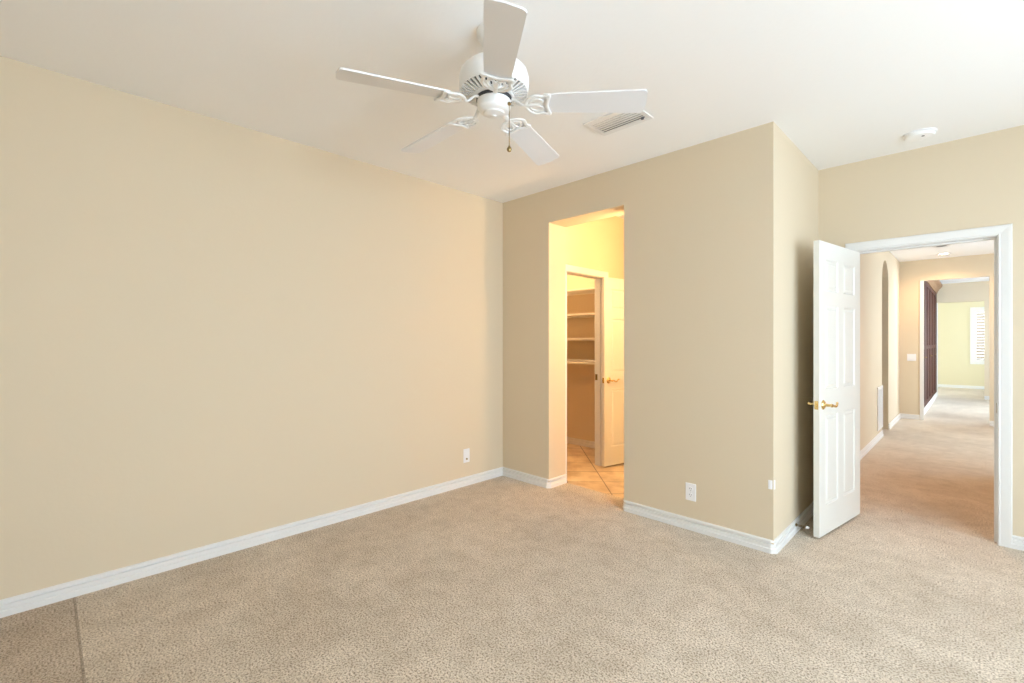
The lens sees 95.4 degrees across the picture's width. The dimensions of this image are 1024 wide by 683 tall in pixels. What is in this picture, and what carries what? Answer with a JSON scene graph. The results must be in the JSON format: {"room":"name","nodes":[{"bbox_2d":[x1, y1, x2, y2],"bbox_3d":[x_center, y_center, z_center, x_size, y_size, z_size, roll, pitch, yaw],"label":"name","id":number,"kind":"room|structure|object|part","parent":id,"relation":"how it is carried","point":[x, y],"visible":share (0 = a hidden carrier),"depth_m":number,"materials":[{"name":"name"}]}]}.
{"room":"empty bedroom","nodes":[
{"label":"empty bedroom","id":0,"kind":"room"},
{"bbox_2d":[0,56,502,599],"bbox_3d":[-1.682,-0.044,3.186,0.120,2.780,4.585,0,0,45],"label":"wall","id":1,"kind":"structure","parent":0,"point":[212,330],"depth_m":2.89,"materials":[{"name":"beige paint"}]},
{"bbox_2d":[0,467,502,617],"bbox_3d":[-1.626,1.304,3.144,0.018,0.083,4.364,0,0,45],"label":"baseboard","id":2,"kind":"structure","parent":1,"relation":"attached to","point":[20,603],"depth_m":2.88,"materials":[{"name":"white wood"}]},
{"bbox_2d":[463,448,469,462],"bbox_3d":[-0.421,1.068,4.355,0.018,0.128,0.074,0,0,45],"label":"wall jack","id":3,"kind":"object","parent":1,"relation":"attached to","point":[466,452],"visible":1,"depth_m":4.36,"materials":[{"name":"white plastic"}]},
{"bbox_2d":[0,387,1023,682],"bbox_3d":[5.515,1.406,7.068,7.350,0.120,20.200,0,0,45],"label":"floor","id":4,"kind":"structure","parent":0,"point":[502,579],"depth_m":2.43,"materials":[{"name":"beige carpet"}]},
{"bbox_2d":[924,280,941,414],"bbox_3d":[8.578,-0.004,9.839,0.605,2.700,4.450,0,0,45],"label":"door","id":5,"kind":"structure","parent":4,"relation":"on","point":[931,288],"depth_m":9.72,"materials":[{"name":"brown wood"}]},
{"bbox_3d":[7.403,0.036,8.392,0.020,2.360,0.734,0,0,45],"label":"cabinet door","id":6,"kind":"part","parent":5,"relation":"part of","materials":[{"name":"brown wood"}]},
{"bbox_3d":[7.926,0.036,8.918,0.020,2.360,0.734,0,0,45],"label":"cabinet door","id":7,"kind":"part","parent":5,"relation":"part of","materials":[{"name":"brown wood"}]},
{"bbox_3d":[8.449,0.036,9.444,0.020,2.360,0.734,0,0,45],"label":"cabinet door","id":8,"kind":"part","parent":5,"relation":"part of","materials":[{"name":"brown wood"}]},
{"bbox_3d":[8.973,0.036,9.970,0.020,2.360,0.734,0,0,45],"label":"cabinet door","id":9,"kind":"part","parent":5,"relation":"part of","materials":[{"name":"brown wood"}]},
{"bbox_3d":[8.642,-1.254,9.775,0.425,0.200,4.450,0,0,45],"label":"crown molding","id":10,"kind":"part","parent":5,"relation":"part of","materials":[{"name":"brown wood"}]},
{"bbox_3d":[9.495,0.036,10.495,0.020,2.360,0.734,0,0,45],"label":"cabinet door","id":11,"kind":"part","parent":5,"relation":"part of","materials":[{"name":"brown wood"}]},
{"bbox_3d":[10.019,0.036,11.021,0.020,2.360,0.734,0,0,45],"label":"cabinet door","id":12,"kind":"part","parent":5,"relation":"part of","materials":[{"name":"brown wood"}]},
{"bbox_2d":[0,0,1023,283],"bbox_3d":[5.525,-1.472,7.043,7.500,0.150,20.220,0,0,45],"label":"ceiling","id":13,"kind":"structure","parent":0,"point":[844,81],"depth_m":2.38,"materials":[{"name":"white paint"}]},
{"bbox_2d":[336,0,647,164],"bbox_3d":[-0.122,-1.117,2.142,1.241,0.560,1.309,0,0,45],"label":"ceiling fan","id":14,"kind":"object","parent":13,"relation":"hanging from","point":[493,80],"visible":1,"depth_m":2.02,"materials":[{"name":"white plastic"}]},
{"bbox_3d":[-0.478,-1.054,1.909,0.460,0.007,0.139,-3,13,-26],"label":"blade","id":15,"kind":"part","parent":14,"relation":"part of","materials":[{"name":"white wood"}]},
{"bbox_3d":[-0.398,-1.054,2.406,0.460,0.007,0.139,-3,10,44],"label":"blade","id":16,"kind":"part","parent":14,"relation":"part of","materials":[{"name":"white wood"}]},
{"bbox_2d":[461,75,526,106],"bbox_3d":[-0.081,-1.119,2.100,0.300,0.047,0.300,0,0,45],"label":"motor housing","id":17,"kind":"object","parent":14,"relation":"attached to","point":[471,85],"depth_m":2.04,"materials":[{"name":"white metal"}]},
{"bbox_3d":[-0.040,-1.054,1.661,0.139,0.007,0.460,12,1,-6],"label":"blade","id":18,"kind":"part","parent":14,"relation":"part of","materials":[{"name":"white wood"}]},
{"bbox_3d":[-0.012,-0.959,2.058,0.016,0.199,0.016,0,0,45],"label":"pull chain","id":19,"kind":"part","parent":14,"relation":"part of","materials":[{"name":"gold metal"}]},
{"bbox_3d":[0.115,-1.054,2.495,0.139,0.007,0.460,-13,-8,25],"label":"blade","id":20,"kind":"part","parent":14,"relation":"part of","materials":[{"name":"white wood"}]},
{"bbox_3d":[0.356,-1.054,2.049,0.460,0.007,0.139,2,-12,7],"label":"blade","id":21,"kind":"part","parent":14,"relation":"part of","materials":[{"name":"white wood"}]},
{"bbox_2d":[583,110,652,135],"bbox_3d":[0.668,-1.386,2.940,0.364,0.022,0.236,0,0,45],"label":"ceiling vent","id":22,"kind":"object","parent":13,"relation":"in","point":[607,124],"visible":0.79,"depth_m":2.94,"materials":[{"name":"white metal"}]},
{"bbox_2d":[902,128,937,141],"bbox_3d":[2.739,-1.381,3.129,0.180,0.033,0.180,0,0,45],"label":"smoke detector","id":23,"kind":"object","parent":13,"relation":"attached to","point":[922,134],"visible":1,"depth_m":3.10,"materials":[{"name":"white plastic"}]},
{"bbox_2d":[567,275,594,441],"bbox_3d":[0.779,-0.044,6.207,1.750,2.780,0.100,0,0,45],"label":"wall","id":24,"kind":"structure","parent":0,"point":[580,377],"depth_m":6.04,"materials":[{"name":"beige paint"}]},
{"bbox_2d":[567,437,594,448],"bbox_3d":[0.773,1.304,6.130,1.650,0.083,0.018,0,0,45],"label":"baseboard","id":25,"kind":"structure","parent":24,"relation":"attached to","point":[586,443],"depth_m":6.00,"materials":[{"name":"white"}]},
{"bbox_2d":[567,287,594,295],"bbox_3d":[0.666,-0.623,6.023,1.649,0.036,0.320,0,0,45],"label":"closet shelf","id":26,"kind":"object","parent":24,"relation":"attached to","point":[582,291],"visible":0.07,"depth_m":5.76,"materials":[{"name":"white"}]},
{"bbox_2d":[567,313,594,318],"bbox_3d":[0.666,-0.323,6.023,1.649,0.036,0.320,0,0,45],"label":"closet shelf","id":27,"kind":"object","parent":24,"relation":"attached to","point":[579,315],"visible":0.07,"depth_m":5.73,"materials":[{"name":"white"}]},
{"bbox_2d":[567,338,594,340],"bbox_3d":[0.666,-0.026,6.023,1.649,0.036,0.320,0,0,45],"label":"closet shelf","id":28,"kind":"object","parent":24,"relation":"attached to","point":[568,339],"visible":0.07,"depth_m":5.70,"materials":[{"name":"white"}]},
{"bbox_2d":[567,361,594,364],"bbox_3d":[0.666,0.270,6.023,1.649,0.036,0.320,0,0,45],"label":"closet shelf","id":29,"kind":"object","parent":24,"relation":"attached to","point":[568,362],"visible":0.05,"depth_m":5.62,"materials":[{"name":"white"}]},
{"bbox_2d":[567,359,594,361],"bbox_3d":[0.614,0.234,5.934,1.500,0.033,0.033,0,0,45],"label":"closet rod","id":30,"kind":"object","parent":29,"relation":"on","point":[569,360],"visible":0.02,"depth_m":5.70,"materials":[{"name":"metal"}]},
{"bbox_2d":[566,216,623,278],"bbox_3d":[1.002,-0.044,5.112,0.110,2.780,1.639,0,0,45],"label":"wall","id":31,"kind":"structure","parent":0,"point":[598,244],"depth_m":4.96,"materials":[{"name":"beige paint"}]},
{"bbox_2d":[567,272,601,465],"bbox_3d":[0.720,0.324,4.829,0.110,2.045,0.663,0,0,45],"label":"trim","id":32,"kind":"structure","parent":31,"relation":"attached to","point":[598,280],"depth_m":5.04,"materials":[{"name":"white wood"}]},
{"bbox_2d":[566,264,607,476],"bbox_3d":[0.766,0.296,4.784,0.019,2.100,0.787,0,0,45],"label":"trim","id":33,"kind":"structure","parent":31,"relation":"attached to","point":[569,268],"depth_m":4.59,"materials":[{"name":"white wood"}]},
{"bbox_2d":[602,277,623,466],"bbox_3d":[1.284,0.324,5.183,0.781,2.020,0.167,0,0,-35],"label":"door","id":34,"kind":"structure","parent":31,"relation":"in","point":[612,288],"depth_m":5.03,"materials":[{"name":"painted wood"},{"name":"brass"}]},
{"bbox_2d":[503,121,817,548],"bbox_3d":[1.245,-0.044,4.290,2.472,2.780,1.310,0,0,45],"label":"wall","id":35,"kind":"structure","parent":0,"point":[720,234],"depth_m":3.37,"materials":[{"name":"beige paint"}]},
{"bbox_2d":[503,467,566,487],"bbox_3d":[0.209,1.304,4.558,0.624,0.083,0.264,0,0,45],"label":"baseboard","id":36,"kind":"structure","parent":35,"relation":"attached to","point":[518,475],"depth_m":4.40,"materials":[{"name":"white wood"}]},
{"bbox_2d":[686,482,695,501],"bbox_3d":[1.278,1.076,3.328,0.076,0.124,0.009,0,0,45],"label":"wall outlet","id":37,"kind":"object","parent":35,"relation":"attached to","point":[690,488],"visible":1,"depth_m":3.33,"materials":[{"name":"white plastic"}]},
{"bbox_2d":[623,499,813,553],"bbox_3d":[1.691,1.304,3.752,1.116,0.083,1.211,0,0,45],"label":"baseboard","id":38,"kind":"structure","parent":35,"relation":"attached to","point":[762,544],"depth_m":3.25,"materials":[{"name":"white wood"}]},
{"bbox_2d":[768,480,774,488],"bbox_3d":[1.658,0.912,2.967,0.045,0.057,0.016,0,0,4],"label":"clip","id":39,"kind":"object","parent":35,"relation":"attached to","point":[769,481],"visible":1,"depth_m":2.96,"materials":[{"name":"white plastic"}]},
{"bbox_2d":[860,251,899,450],"bbox_3d":[4.607,-0.044,6.134,0.240,2.780,6.045,0,0,45],"label":"wall","id":40,"kind":"structure","parent":0,"point":[880,271],"depth_m":6.39,"materials":[{"name":"beige paint"}]},
{"bbox_2d":[860,430,883,459],"bbox_3d":[3.922,1.304,5.263,0.018,0.083,3.845,0,0,45],"label":"baseboard","id":41,"kind":"structure","parent":40,"relation":"attached to","point":[873,442],"depth_m":5.84,"materials":[{"name":"white wood"}]},
{"bbox_2d":[877,385,882,430],"bbox_3d":[5.101,0.916,6.450,0.014,0.588,0.470,0,0,45],"label":"air vent","id":42,"kind":"object","parent":40,"relation":"in","point":[880,388],"visible":1,"depth_m":6.43,"materials":[{"name":"white"}]},
{"bbox_2d":[888,413,900,429],"bbox_3d":[6.297,1.304,7.650,0.018,0.083,1.509,0,0,45],"label":"baseboard","id":43,"kind":"structure","parent":40,"relation":"attached to","point":[897,418],"depth_m":7.55,"materials":[{"name":"white wood"}]},
{"bbox_2d":[818,125,1023,536],"bbox_3d":[3.562,-0.044,2.828,2.977,2.780,0.116,0,0,45],"label":"wall","id":44,"kind":"structure","parent":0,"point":[977,181],"depth_m":3.26,"materials":[{"name":"beige paint"}]},
{"bbox_2d":[845,223,1012,547],"bbox_3d":[2.983,0.288,3.390,0.898,2.115,0.135,0,0,45],"label":"door frame","id":45,"kind":"structure","parent":44,"relation":"attached to","point":[1004,232],"depth_m":3.07,"materials":[{"name":"white wood"}]},
{"bbox_2d":[807,240,859,537],"bbox_3d":[2.374,0.322,3.390,0.775,2.020,0.167,0,0,-36],"label":"door","id":46,"kind":"structure","parent":45,"relation":"attached to","point":[836,403],"depth_m":3.34,"materials":[{"name":"white painted wood"},{"name":"brass"}]},
{"bbox_3d":[2.149,0.434,3.165,0.066,0.066,0.061,0,0,-36],"label":"lever","id":47,"kind":"part","parent":46,"relation":"part of","materials":[{"name":"gold metal"}]},
{"bbox_2d":[1011,535,1023,550],"bbox_3d":[3.870,1.304,2.427,1.735,0.083,0.018,0,0,45],"label":"baseboard","id":48,"kind":"structure","parent":44,"relation":"attached to","point":[1017,542],"depth_m":3.01,"materials":[{"name":"white wood"}]},
{"bbox_2d":[900,253,993,420],"bbox_3d":[7.681,-0.044,7.423,4.820,2.780,0.120,0,0,45],"label":"wall","id":49,"kind":"structure","parent":0,"point":[912,273],"depth_m":8.03,"materials":[{"name":"beige paint"}]},
{"bbox_2d":[900,413,919,419],"bbox_3d":[6.911,1.304,8.093,0.262,0.083,0.018,0,0,45],"label":"baseboard","id":50,"kind":"structure","parent":49,"relation":"attached to","point":[905,416],"depth_m":8.08,"materials":[{"name":"white wood"}]},
{"bbox_2d":[907,354,915,360],"bbox_3d":[6.932,0.276,8.077,0.118,0.120,0.009,0,0,45],"label":"light switch","id":51,"kind":"object","parent":49,"relation":"attached to","point":[910,357],"visible":1,"depth_m":8.07,"materials":[{"name":"white plastic"}]},
{"bbox_2d":[920,280,923,419],"bbox_3d":[7.034,0.151,7.987,0.051,2.390,0.034,0,0,45],"label":"trim","id":52,"kind":"structure","parent":49,"relation":"attached to","point":[921,282],"depth_m":7.97,"materials":[{"name":"white wood"}]},
{"bbox_2d":[938,301,983,385],"bbox_3d":[13.103,-0.044,13.441,3.820,2.780,0.140,0,0,45],"label":"wall","id":53,"kind":"structure","parent":0,"point":[954,366],"depth_m":13.53,"materials":[{"name":"beige paint"}]},
{"bbox_2d":[938,384,983,388],"bbox_3d":[13.040,1.304,13.392,3.600,0.083,0.018,0,0,45],"label":"baseboard","id":54,"kind":"structure","parent":53,"relation":"attached to","point":[939,385],"depth_m":13.45,"materials":[{"name":"white wood"}]},
{"bbox_2d":[970,307,983,363],"bbox_3d":[13.543,-0.164,12.919,1.180,1.620,0.080,0,0,45],"label":"window","id":55,"kind":"structure","parent":53,"relation":"in","point":[973,310],"depth_m":13.23,"materials":[{"name":"white"}]},
{"bbox_2d":[977,311,983,359],"bbox_3d":[16.295,-0.329,14.963,10.000,3.450,0.200,0,0,45],"label":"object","id":56,"kind":"structure","parent":55,"relation":"in","point":[978,311],"depth_m":15.51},
{"bbox_2d":[937,281,988,395],"bbox_3d":[11.052,-0.044,10.812,3.020,2.780,0.120,0,0,45],"label":"wall","id":57,"kind":"structure","parent":0,"point":[968,291],"depth_m":10.90,"materials":[{"name":"beige paint"}]},
{"bbox_2d":[937,303,937,396],"bbox_3d":[10.434,0.201,11.421,0.015,2.290,0.140,0,0,45],"label":"trim","id":58,"kind":"structure","parent":57,"relation":"attached to","point":[937,303],"depth_m":11.37,"materials":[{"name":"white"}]}
]}

